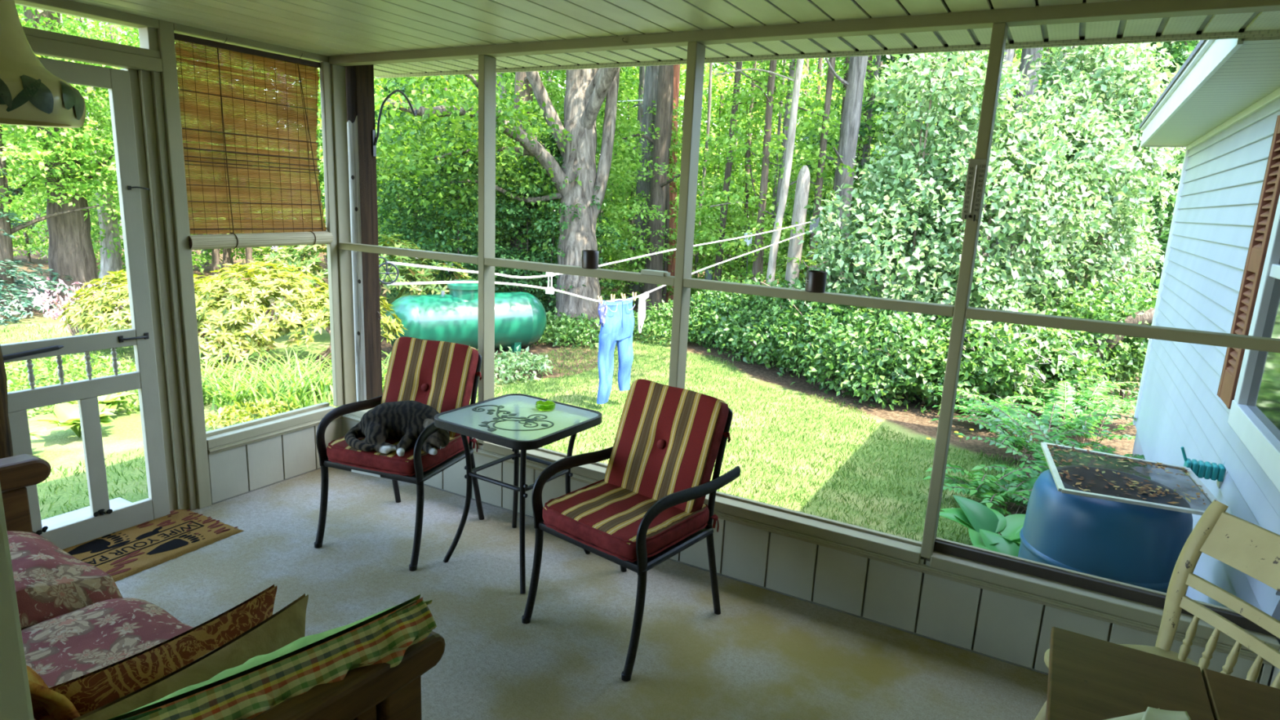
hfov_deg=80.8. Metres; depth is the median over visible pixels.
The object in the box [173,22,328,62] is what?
trim
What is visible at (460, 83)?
tree
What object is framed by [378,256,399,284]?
pulley
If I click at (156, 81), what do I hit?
trim
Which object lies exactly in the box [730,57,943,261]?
tree
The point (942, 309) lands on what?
trim
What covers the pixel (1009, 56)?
tree
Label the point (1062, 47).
tree
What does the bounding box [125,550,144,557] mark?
print
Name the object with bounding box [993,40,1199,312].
tree
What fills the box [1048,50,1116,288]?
tree
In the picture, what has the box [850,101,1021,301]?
tree
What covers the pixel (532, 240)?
tree
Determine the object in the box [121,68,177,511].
trim
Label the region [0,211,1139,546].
ground
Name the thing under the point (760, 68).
tree
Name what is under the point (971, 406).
clump
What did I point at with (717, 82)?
tree
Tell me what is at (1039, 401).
clump
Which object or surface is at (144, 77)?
trim
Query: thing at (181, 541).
print
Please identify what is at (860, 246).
bare twigs
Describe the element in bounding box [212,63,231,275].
tree
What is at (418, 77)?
tree
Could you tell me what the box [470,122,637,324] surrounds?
tree
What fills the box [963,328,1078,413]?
shrub
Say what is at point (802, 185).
snag
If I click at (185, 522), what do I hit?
print
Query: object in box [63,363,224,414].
ground cover
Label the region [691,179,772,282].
tree
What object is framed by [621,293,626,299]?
clothespin
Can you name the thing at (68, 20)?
tree
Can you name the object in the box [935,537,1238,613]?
trim
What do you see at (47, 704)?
throw pillow
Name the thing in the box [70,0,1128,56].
ceiling
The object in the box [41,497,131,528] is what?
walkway
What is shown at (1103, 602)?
trim
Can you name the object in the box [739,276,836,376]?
shrub
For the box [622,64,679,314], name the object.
tree
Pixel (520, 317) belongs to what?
propane tank
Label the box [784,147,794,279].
tree
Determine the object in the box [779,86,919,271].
tree
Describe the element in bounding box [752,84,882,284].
tree
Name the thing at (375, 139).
hanger
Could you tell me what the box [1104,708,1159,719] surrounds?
folded paper
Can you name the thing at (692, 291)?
ground cover
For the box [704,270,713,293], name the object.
marker post
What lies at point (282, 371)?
daylily
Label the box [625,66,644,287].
tree
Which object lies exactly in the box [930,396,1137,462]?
plant
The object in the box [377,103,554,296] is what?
tree
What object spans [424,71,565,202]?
tree
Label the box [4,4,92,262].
tree
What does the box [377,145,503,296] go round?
tree
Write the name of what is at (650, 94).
tree
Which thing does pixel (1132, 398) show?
clump
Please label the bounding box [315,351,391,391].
daylily
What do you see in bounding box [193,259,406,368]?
shrub
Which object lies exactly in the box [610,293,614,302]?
clothespin
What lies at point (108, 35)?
tree
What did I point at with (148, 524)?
print
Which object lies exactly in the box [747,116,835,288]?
tree
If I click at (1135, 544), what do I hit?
barrel
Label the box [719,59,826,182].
tree
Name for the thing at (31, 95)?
pendant lamp
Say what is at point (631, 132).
tree
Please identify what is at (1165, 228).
tree
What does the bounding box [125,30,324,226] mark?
tree
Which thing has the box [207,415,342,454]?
trim
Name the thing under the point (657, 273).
case
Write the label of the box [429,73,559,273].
tree
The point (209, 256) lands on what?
tree
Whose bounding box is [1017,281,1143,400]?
shrub
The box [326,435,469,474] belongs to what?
seat cushion
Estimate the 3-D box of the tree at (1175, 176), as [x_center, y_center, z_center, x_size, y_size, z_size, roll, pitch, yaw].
[9.310,-2.780,14.904,3.546,4.524,4.016,8,13,21]
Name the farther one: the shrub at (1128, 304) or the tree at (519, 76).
the tree at (519, 76)
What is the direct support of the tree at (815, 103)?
on the ground at (60, 446)
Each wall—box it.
[207,418,342,504]
[341,417,1272,685]
[1269,648,1279,686]
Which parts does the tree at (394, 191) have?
stem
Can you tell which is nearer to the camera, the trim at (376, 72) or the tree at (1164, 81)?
the trim at (376, 72)
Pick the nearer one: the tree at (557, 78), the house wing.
the house wing
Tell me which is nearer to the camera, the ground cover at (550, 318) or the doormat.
the doormat
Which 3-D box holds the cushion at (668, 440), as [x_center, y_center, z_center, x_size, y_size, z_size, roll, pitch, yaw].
[0.095,0.330,2.918,0.445,0.446,0.227,13,16,38]
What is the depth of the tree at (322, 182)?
17.75 m
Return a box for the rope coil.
[638,292,648,333]
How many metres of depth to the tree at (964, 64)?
20.80 m
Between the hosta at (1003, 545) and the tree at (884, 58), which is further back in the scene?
the tree at (884, 58)
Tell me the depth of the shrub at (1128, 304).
8.85 m
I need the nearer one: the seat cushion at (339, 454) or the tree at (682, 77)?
the seat cushion at (339, 454)
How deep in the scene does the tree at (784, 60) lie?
17.09 m
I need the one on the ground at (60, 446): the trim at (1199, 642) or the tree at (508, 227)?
the tree at (508, 227)
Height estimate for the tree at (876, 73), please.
8.860 m
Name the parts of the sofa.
arm post, arm rail, seat, arm rail, arm post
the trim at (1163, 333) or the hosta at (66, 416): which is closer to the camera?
the trim at (1163, 333)
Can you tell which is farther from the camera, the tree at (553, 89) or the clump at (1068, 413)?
the tree at (553, 89)
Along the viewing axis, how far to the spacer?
6.50 m
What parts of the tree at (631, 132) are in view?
stem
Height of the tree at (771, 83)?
9.002 m
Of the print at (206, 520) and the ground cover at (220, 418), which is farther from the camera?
the ground cover at (220, 418)
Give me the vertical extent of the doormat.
0.015 m
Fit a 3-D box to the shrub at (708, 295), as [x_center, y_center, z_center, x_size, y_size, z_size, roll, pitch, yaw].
[1.455,-0.742,11.911,1.661,1.173,1.316,7,13,18]
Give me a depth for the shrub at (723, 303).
11.09 m
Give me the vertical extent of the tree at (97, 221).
10.302 m
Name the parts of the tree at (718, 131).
stem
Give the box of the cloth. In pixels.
[598,300,607,327]
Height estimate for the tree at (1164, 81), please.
4.696 m
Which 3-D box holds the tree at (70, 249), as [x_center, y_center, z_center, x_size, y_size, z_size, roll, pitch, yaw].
[-9.024,-4.704,11.396,1.670,8.028,1.471,-4,14,-29]
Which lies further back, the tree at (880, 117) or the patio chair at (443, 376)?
the tree at (880, 117)
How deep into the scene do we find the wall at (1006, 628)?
2.93 m
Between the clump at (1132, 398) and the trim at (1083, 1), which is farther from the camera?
the clump at (1132, 398)
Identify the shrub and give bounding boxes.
[0,168,75,326]
[57,268,199,334]
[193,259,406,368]
[241,233,473,333]
[632,297,712,345]
[688,273,778,352]
[688,275,749,347]
[706,274,799,364]
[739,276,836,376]
[760,281,883,387]
[790,284,924,395]
[827,309,980,409]
[892,295,1044,415]
[945,297,1115,413]
[963,328,1078,413]
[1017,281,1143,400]
[1038,265,1160,400]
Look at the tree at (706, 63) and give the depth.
32.87 m
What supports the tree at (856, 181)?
on the ground at (60, 446)
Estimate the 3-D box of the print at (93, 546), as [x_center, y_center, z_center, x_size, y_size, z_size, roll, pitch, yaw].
[-2.350,0.797,3.248,0.115,0.001,0.245,9,14,26]
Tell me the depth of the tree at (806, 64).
19.54 m
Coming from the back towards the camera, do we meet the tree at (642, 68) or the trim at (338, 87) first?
the tree at (642, 68)
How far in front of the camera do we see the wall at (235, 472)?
3.96 m
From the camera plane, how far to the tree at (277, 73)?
19.96 m
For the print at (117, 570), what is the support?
on the doormat
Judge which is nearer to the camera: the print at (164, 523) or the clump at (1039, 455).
the print at (164, 523)
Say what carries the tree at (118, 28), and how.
on the ground at (60, 446)
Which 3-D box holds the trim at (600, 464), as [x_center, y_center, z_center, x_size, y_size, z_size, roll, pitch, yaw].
[-0.314,0.474,3.647,1.034,0.010,0.023,9,14,28]
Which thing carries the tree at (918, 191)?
on the ground at (60, 446)
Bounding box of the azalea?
[26,276,116,335]
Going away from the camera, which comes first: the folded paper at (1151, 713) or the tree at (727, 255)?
the folded paper at (1151, 713)
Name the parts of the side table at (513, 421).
leg, leg, glass, leg, leg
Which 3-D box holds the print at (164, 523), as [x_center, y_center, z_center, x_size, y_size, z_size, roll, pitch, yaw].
[-2.191,0.756,3.474,0.053,0.001,0.070,9,14,26]
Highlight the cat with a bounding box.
[344,400,449,456]
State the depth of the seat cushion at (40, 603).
2.04 m
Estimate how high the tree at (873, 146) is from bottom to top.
6.357 m
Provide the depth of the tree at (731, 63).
26.17 m
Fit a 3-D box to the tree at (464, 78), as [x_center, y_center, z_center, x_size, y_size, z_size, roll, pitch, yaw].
[-4.725,-5.267,18.968,3.865,6.394,4.050,13,16,40]
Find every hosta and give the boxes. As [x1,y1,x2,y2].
[27,403,118,437]
[28,425,47,439]
[53,391,136,412]
[939,494,1025,546]
[971,528,1020,556]
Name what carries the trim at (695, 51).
on the wall at (1006, 628)
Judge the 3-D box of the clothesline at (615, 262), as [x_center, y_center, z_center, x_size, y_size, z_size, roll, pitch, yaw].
[0.478,-1.294,8.294,0.301,0.469,8.563,10,14,29]
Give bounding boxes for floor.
[115,466,1048,719]
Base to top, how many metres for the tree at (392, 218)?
4.043 m
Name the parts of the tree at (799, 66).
clothesline bracket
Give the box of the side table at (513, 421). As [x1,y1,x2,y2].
[434,393,602,593]
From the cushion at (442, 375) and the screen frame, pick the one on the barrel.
the screen frame
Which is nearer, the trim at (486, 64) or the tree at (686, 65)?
the trim at (486, 64)
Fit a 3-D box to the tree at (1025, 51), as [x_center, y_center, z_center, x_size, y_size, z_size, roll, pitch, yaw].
[6.611,-5.160,12.138,1.118,10.010,2.526,9,14,28]
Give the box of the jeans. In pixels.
[596,297,635,404]
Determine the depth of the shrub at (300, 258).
10.42 m
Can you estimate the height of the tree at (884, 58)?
5.856 m
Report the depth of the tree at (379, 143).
16.26 m
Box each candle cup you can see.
[581,249,599,269]
[804,270,826,293]
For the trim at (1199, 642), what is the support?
attached to the wall at (1006, 628)
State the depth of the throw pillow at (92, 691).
1.53 m
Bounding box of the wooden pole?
[0,345,13,458]
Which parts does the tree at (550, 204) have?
stem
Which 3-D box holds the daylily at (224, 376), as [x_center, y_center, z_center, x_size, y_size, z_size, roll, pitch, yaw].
[-4.169,0.097,7.528,0.830,0.454,1.031,9,14,28]
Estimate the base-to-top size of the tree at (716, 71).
13.569 m
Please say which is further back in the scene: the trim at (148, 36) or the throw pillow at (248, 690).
the trim at (148, 36)
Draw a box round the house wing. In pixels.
[1132,36,1279,686]
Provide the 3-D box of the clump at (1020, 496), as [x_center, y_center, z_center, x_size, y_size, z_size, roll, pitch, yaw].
[2.549,0.910,5.227,1.172,0.290,1.003,2,12,-2]
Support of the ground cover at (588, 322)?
on the ground at (60, 446)
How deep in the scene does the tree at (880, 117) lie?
21.79 m
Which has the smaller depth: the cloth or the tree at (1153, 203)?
the cloth
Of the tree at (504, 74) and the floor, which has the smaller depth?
the floor
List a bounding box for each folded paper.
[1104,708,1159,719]
[1141,706,1191,719]
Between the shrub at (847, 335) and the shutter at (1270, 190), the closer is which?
the shutter at (1270, 190)
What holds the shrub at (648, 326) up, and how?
on the ground at (60, 446)
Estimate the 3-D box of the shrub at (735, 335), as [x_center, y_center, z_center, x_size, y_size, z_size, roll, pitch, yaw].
[1.850,-0.502,10.654,1.589,1.492,1.397,6,13,13]
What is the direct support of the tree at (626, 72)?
on the ground at (60, 446)
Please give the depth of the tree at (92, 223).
15.38 m
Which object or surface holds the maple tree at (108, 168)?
on the ground at (60, 446)
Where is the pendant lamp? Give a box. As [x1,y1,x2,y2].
[0,0,85,128]
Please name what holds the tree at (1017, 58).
on the ground at (60, 446)
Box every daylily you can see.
[200,344,269,389]
[200,355,245,408]
[200,359,317,416]
[202,347,319,400]
[216,360,331,414]
[248,342,331,388]
[248,355,333,403]
[285,339,387,384]
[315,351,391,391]
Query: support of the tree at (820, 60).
on the ground at (60, 446)
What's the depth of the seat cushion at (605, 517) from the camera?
2.70 m
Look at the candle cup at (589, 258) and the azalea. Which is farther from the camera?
the azalea
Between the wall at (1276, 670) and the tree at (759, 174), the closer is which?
the wall at (1276, 670)
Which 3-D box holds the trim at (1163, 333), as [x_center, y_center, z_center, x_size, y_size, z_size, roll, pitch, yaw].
[1.588,-0.093,2.393,1.023,0.036,0.058,9,14,28]
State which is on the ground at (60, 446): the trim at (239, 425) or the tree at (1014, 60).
the tree at (1014, 60)
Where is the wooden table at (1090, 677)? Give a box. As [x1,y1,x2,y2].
[1045,626,1279,719]
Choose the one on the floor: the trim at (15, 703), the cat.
the trim at (15, 703)
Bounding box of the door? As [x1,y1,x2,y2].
[0,57,170,549]
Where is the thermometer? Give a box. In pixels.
[960,158,987,221]
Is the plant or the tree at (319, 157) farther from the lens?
the tree at (319, 157)
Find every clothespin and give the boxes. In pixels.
[597,295,602,304]
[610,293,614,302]
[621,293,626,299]
[631,292,636,300]
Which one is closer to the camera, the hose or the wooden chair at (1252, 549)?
the wooden chair at (1252, 549)
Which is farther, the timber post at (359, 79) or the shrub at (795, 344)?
the shrub at (795, 344)
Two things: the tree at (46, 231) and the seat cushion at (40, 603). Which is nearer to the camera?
the seat cushion at (40, 603)
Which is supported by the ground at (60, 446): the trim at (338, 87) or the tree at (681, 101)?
the tree at (681, 101)
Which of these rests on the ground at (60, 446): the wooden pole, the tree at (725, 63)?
the tree at (725, 63)
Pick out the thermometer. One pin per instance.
(976, 170)
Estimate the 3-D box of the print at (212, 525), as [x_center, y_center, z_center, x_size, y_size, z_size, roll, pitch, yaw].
[-1.965,0.766,3.477,0.047,0.001,0.061,9,14,26]
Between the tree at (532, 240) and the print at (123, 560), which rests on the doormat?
the print at (123, 560)
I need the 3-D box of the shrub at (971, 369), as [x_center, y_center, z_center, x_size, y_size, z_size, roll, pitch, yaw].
[3.642,-0.025,8.652,1.920,1.384,1.730,-6,15,-34]
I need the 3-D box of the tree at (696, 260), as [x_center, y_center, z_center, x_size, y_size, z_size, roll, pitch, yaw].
[1.607,-5.948,17.628,0.130,8.860,0.132,3,12,-1]
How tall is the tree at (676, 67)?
7.020 m
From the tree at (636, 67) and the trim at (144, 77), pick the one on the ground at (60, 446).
the tree at (636, 67)
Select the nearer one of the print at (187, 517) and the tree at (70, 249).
the print at (187, 517)
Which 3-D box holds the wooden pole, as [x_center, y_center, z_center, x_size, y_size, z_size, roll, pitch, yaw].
[-2.357,0.237,2.761,0.083,1.332,0.083,9,14,28]
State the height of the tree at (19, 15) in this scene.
12.840 m
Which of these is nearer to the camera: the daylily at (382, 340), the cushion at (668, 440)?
the cushion at (668, 440)
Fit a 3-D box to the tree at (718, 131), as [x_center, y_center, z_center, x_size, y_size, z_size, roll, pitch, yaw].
[2.596,-4.382,18.617,3.471,5.476,3.312,13,16,38]
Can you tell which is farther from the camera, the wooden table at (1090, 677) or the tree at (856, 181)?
the tree at (856, 181)
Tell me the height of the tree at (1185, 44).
8.860 m
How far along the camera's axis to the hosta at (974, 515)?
4.42 m
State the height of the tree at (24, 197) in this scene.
3.846 m
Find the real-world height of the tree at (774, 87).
8.860 m
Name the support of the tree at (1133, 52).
on the ground at (60, 446)
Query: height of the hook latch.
0.018 m
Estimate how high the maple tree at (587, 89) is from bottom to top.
9.846 m
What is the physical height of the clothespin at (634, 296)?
0.080 m
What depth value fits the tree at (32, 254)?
19.07 m
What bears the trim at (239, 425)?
attached to the wall at (235, 472)
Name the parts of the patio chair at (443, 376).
leg, armrest, leg, seat frame, leg, armrest, post, leg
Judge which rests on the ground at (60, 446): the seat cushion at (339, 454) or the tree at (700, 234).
the tree at (700, 234)
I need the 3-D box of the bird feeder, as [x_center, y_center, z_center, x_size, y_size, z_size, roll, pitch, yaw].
[1.993,-1.687,14.131,0.152,1.852,0.162,9,14,28]
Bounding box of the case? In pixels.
[640,269,670,275]
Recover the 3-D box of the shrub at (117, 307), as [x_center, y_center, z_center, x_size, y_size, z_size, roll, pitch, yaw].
[-6.137,-0.557,9.137,1.566,1.135,2.214,-9,17,-44]
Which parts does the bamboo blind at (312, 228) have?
head rail, cord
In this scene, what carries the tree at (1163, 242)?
on the ground at (60, 446)
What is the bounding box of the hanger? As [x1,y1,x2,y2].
[371,89,417,156]
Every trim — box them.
[0,484,34,719]
[13,0,159,28]
[14,3,398,76]
[22,26,160,57]
[25,35,162,71]
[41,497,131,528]
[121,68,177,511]
[137,26,159,50]
[137,70,188,510]
[150,71,197,510]
[156,19,211,508]
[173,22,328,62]
[205,402,329,436]
[206,405,335,448]
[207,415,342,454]
[319,61,343,406]
[328,0,1279,66]
[330,64,356,404]
[339,242,478,264]
[342,413,1275,666]
[346,408,480,448]
[373,10,1279,78]
[478,54,496,444]
[483,440,606,480]
[484,257,674,285]
[534,447,608,467]
[643,0,1085,33]
[668,41,705,388]
[683,277,954,316]
[703,493,921,564]
[715,491,921,546]
[920,22,1008,558]
[929,551,1279,651]
[933,539,1275,636]
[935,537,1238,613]
[964,306,1279,352]
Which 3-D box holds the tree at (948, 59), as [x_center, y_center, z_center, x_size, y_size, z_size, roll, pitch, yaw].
[6.311,-5.266,15.530,0.269,8.860,0.207,-9,17,-42]
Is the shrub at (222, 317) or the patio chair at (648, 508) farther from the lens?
the shrub at (222, 317)
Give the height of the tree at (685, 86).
8.860 m
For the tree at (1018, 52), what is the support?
on the ground at (60, 446)
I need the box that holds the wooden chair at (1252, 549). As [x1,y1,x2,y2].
[1034,499,1279,719]
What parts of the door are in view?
lock rail, rail, rail, rail, handle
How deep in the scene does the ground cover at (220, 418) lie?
6.19 m
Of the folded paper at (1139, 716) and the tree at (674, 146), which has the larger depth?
the tree at (674, 146)
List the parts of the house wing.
pane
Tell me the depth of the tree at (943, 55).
26.12 m
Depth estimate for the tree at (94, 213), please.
13.94 m
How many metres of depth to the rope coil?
7.55 m
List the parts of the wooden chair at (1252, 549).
leg, seat, post, crest rail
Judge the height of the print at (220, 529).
0.001 m
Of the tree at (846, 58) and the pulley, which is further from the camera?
the tree at (846, 58)
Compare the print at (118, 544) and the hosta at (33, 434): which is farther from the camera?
the hosta at (33, 434)
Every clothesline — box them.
[386,221,810,278]
[386,230,811,302]
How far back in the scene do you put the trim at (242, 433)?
3.93 m
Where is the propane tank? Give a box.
[384,279,546,353]
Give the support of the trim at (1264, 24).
attached to the wall at (1276, 670)
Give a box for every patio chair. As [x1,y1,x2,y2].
[314,336,484,571]
[521,378,740,681]
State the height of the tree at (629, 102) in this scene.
6.108 m
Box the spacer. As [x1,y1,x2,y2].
[545,271,554,293]
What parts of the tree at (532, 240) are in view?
stem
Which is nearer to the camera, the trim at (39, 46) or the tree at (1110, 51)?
the trim at (39, 46)
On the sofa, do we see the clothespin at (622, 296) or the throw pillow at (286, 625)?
the throw pillow at (286, 625)
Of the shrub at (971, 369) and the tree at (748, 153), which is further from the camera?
the tree at (748, 153)
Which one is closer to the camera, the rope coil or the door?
the door
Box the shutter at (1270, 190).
[1217,115,1279,408]
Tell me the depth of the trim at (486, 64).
3.62 m
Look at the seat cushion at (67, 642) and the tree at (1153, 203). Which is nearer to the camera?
the seat cushion at (67, 642)
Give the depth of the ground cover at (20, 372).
7.55 m
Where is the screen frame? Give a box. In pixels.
[1040,442,1228,515]
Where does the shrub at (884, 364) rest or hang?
on the ground at (60, 446)
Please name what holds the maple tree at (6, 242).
on the ground at (60, 446)
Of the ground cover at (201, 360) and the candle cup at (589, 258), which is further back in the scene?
the ground cover at (201, 360)
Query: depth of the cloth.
7.08 m
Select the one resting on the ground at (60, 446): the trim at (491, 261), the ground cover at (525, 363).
the ground cover at (525, 363)
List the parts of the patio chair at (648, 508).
leg, armrest, leg, seat frame, leg, armrest, leg, post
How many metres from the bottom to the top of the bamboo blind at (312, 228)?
0.971 m
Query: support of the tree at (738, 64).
on the ground at (60, 446)
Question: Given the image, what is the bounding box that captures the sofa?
[0,453,444,719]
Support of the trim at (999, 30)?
on the wall at (1006, 628)
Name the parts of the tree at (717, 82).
stem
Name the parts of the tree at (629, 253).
stem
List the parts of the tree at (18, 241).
stem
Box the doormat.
[62,509,243,582]
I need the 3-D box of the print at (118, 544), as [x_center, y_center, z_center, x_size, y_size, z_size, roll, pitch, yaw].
[-2.241,0.791,3.301,0.065,0.001,0.299,9,14,26]
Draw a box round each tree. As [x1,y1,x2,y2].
[0,4,138,315]
[0,4,303,222]
[2,8,137,235]
[2,126,45,256]
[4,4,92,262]
[4,14,136,213]
[6,8,97,232]
[8,151,122,260]
[9,21,126,276]
[9,125,33,255]
[22,5,115,309]
[32,164,48,257]
[68,20,273,223]
[70,31,198,66]
[77,17,124,287]
[83,104,235,274]
[91,42,262,263]
[98,22,123,248]
[107,22,118,42]
[115,24,121,44]
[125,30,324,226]
[135,40,325,231]
[191,43,208,266]
[199,64,319,268]
[200,51,219,275]
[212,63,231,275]
[218,54,233,270]
[221,141,325,267]
[228,57,253,278]
[257,68,380,222]
[265,63,391,223]
[269,66,625,341]
[277,73,286,260]
[294,67,466,230]
[298,77,426,260]
[314,77,476,301]
[374,79,470,261]
[376,93,461,293]
[376,113,455,276]
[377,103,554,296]
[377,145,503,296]
[382,71,543,266]
[384,74,508,241]
[397,97,545,292]
[413,76,424,233]
[413,137,555,293]
[422,71,608,290]
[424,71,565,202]
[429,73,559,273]
[462,70,635,312]
[466,155,560,315]
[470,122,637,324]
[497,68,643,262]
[498,72,507,279]
[507,71,546,293]
[534,66,638,248]
[535,75,680,306]
[547,63,769,247]
[548,66,638,270]
[553,65,719,270]
[555,76,565,113]
[556,65,713,223]
[595,125,679,296]
[598,98,740,297]
[600,62,753,266]
[604,64,715,228]
[607,68,621,269]
[610,66,737,194]
[617,64,679,304]
[617,65,658,303]
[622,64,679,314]
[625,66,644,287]
[633,62,744,223]
[662,159,669,305]
[664,58,855,302]
[666,74,673,173]
[676,67,795,283]
[676,74,770,278]
[677,61,782,249]
[678,57,871,248]
[680,85,685,159]
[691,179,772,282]
[693,62,712,289]
[698,62,777,200]
[704,58,838,281]
[710,58,815,274]
[711,57,843,257]
[713,62,727,229]
[714,61,742,280]
[715,58,820,285]
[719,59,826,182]
[722,68,742,279]
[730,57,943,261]
[733,57,835,281]
[740,61,756,283]
[746,55,919,295]
[746,60,764,262]
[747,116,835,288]
[748,59,777,284]
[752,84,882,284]
[764,87,774,266]
[768,59,786,248]
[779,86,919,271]
[783,53,995,301]
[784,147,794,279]
[786,57,944,205]
[786,136,893,284]
[790,44,1186,388]
[800,57,822,270]
[802,58,808,140]
[808,55,868,289]
[824,56,849,258]
[850,55,872,205]
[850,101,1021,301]
[852,55,880,238]
[856,57,937,201]
[870,48,1050,184]
[870,54,955,164]
[904,97,1074,282]
[927,53,954,238]
[942,49,1022,201]
[947,48,1180,303]
[950,57,1020,273]
[954,53,967,109]
[960,47,1050,246]
[969,41,1179,328]
[973,48,1014,305]
[990,46,1074,267]
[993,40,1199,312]
[1010,46,1073,268]
[1013,176,1175,296]
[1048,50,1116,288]
[1073,68,1185,309]
[1076,149,1185,352]
[1117,40,1198,303]
[1148,40,1189,232]
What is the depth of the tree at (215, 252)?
15.87 m
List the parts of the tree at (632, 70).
stem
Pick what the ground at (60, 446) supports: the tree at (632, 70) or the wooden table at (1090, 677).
the tree at (632, 70)
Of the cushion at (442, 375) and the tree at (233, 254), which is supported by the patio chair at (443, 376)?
the cushion at (442, 375)
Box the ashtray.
[535,400,555,411]
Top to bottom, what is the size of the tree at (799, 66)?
9.009 m
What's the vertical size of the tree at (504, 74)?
5.314 m
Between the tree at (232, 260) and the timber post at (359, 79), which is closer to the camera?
the timber post at (359, 79)
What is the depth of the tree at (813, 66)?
22.81 m
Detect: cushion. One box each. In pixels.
[21,584,96,630]
[21,597,194,719]
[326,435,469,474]
[380,336,478,437]
[542,480,709,559]
[604,378,728,513]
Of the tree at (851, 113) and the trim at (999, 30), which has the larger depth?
the tree at (851, 113)
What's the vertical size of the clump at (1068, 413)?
0.513 m
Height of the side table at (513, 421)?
0.664 m
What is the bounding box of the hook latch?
[127,185,149,190]
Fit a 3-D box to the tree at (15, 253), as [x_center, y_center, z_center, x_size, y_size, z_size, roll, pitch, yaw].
[-14.478,-4.102,16.435,2.474,4.244,2.592,-3,13,-24]
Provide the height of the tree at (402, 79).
4.790 m
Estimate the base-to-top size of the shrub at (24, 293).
4.323 m
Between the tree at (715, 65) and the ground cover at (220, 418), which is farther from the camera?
the tree at (715, 65)
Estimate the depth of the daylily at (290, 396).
6.58 m
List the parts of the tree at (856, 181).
stem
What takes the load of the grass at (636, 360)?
on the ground at (60, 446)
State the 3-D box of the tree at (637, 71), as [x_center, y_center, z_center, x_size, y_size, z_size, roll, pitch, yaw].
[-0.255,-8.350,24.830,6.181,10.420,5.899,-8,16,-39]
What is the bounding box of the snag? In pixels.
[783,165,810,288]
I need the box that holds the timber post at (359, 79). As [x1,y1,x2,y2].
[343,64,382,401]
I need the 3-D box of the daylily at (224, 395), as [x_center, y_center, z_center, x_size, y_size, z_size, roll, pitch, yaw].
[-3.613,0.215,6.780,1.085,0.440,1.107,9,14,28]
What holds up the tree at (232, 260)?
on the ground at (60, 446)
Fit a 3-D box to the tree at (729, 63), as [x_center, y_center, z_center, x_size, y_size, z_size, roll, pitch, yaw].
[4.569,-9.637,32.786,5.803,9.983,6.080,5,12,10]
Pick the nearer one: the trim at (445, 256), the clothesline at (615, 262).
the trim at (445, 256)
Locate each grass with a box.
[0,322,266,518]
[301,333,1022,545]
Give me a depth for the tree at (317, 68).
23.53 m
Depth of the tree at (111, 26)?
18.22 m
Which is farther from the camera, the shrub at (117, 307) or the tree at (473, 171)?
the tree at (473, 171)
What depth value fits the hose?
3.32 m
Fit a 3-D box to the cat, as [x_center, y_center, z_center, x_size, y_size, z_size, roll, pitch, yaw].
[-1.054,0.286,3.314,0.480,0.179,0.324,6,13,13]
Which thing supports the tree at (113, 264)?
on the ground at (60, 446)
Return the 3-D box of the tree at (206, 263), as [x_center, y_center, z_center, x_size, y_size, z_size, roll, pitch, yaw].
[-10.521,-6.569,17.828,0.250,8.860,0.249,0,12,-20]
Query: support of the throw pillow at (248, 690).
on the sofa
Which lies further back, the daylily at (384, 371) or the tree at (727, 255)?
the tree at (727, 255)
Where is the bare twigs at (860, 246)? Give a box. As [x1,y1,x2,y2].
[785,245,891,364]
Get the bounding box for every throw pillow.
[26,665,79,719]
[48,584,277,715]
[72,593,308,719]
[107,594,436,719]
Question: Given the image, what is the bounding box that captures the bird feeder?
[743,222,752,277]
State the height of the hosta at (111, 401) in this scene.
0.213 m
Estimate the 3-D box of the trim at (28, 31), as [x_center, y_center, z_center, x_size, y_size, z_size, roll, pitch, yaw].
[-2.486,-1.181,2.539,0.046,0.030,1.645,9,14,28]
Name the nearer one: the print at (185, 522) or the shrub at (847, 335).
the print at (185, 522)
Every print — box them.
[67,532,129,555]
[89,526,162,553]
[106,564,131,575]
[110,555,137,566]
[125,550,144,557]
[136,521,154,528]
[146,532,204,555]
[156,520,176,527]
[166,509,237,534]
[166,510,178,515]
[181,515,197,520]
[202,518,215,523]
[207,522,223,528]
[213,526,230,533]
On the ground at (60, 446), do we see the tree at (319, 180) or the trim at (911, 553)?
the tree at (319, 180)
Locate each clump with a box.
[923,462,1049,515]
[932,386,1071,431]
[955,426,1145,491]
[995,380,1136,446]
[1004,377,1137,418]
[1006,373,1140,430]
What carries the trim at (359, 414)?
on the wall at (1006, 628)
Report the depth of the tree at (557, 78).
31.59 m
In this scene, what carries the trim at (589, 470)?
on the wall at (1006, 628)
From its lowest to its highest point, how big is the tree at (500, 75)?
8.860 m
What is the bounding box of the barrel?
[1017,469,1192,592]
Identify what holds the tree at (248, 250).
on the ground at (60, 446)
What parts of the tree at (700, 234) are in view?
stem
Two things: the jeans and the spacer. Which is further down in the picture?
the jeans
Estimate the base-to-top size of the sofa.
0.725 m
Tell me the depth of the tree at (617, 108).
21.62 m
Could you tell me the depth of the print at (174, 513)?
3.58 m
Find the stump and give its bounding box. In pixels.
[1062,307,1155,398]
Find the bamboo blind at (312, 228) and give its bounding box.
[173,32,333,249]
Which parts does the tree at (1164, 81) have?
stem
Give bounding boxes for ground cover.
[4,350,136,417]
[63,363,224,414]
[200,351,271,392]
[204,396,299,430]
[494,344,553,385]
[530,306,590,347]
[542,312,617,348]
[689,278,713,300]
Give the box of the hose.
[1180,446,1227,488]
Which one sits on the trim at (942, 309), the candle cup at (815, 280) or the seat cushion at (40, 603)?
the candle cup at (815, 280)
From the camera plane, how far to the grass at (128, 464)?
5.02 m

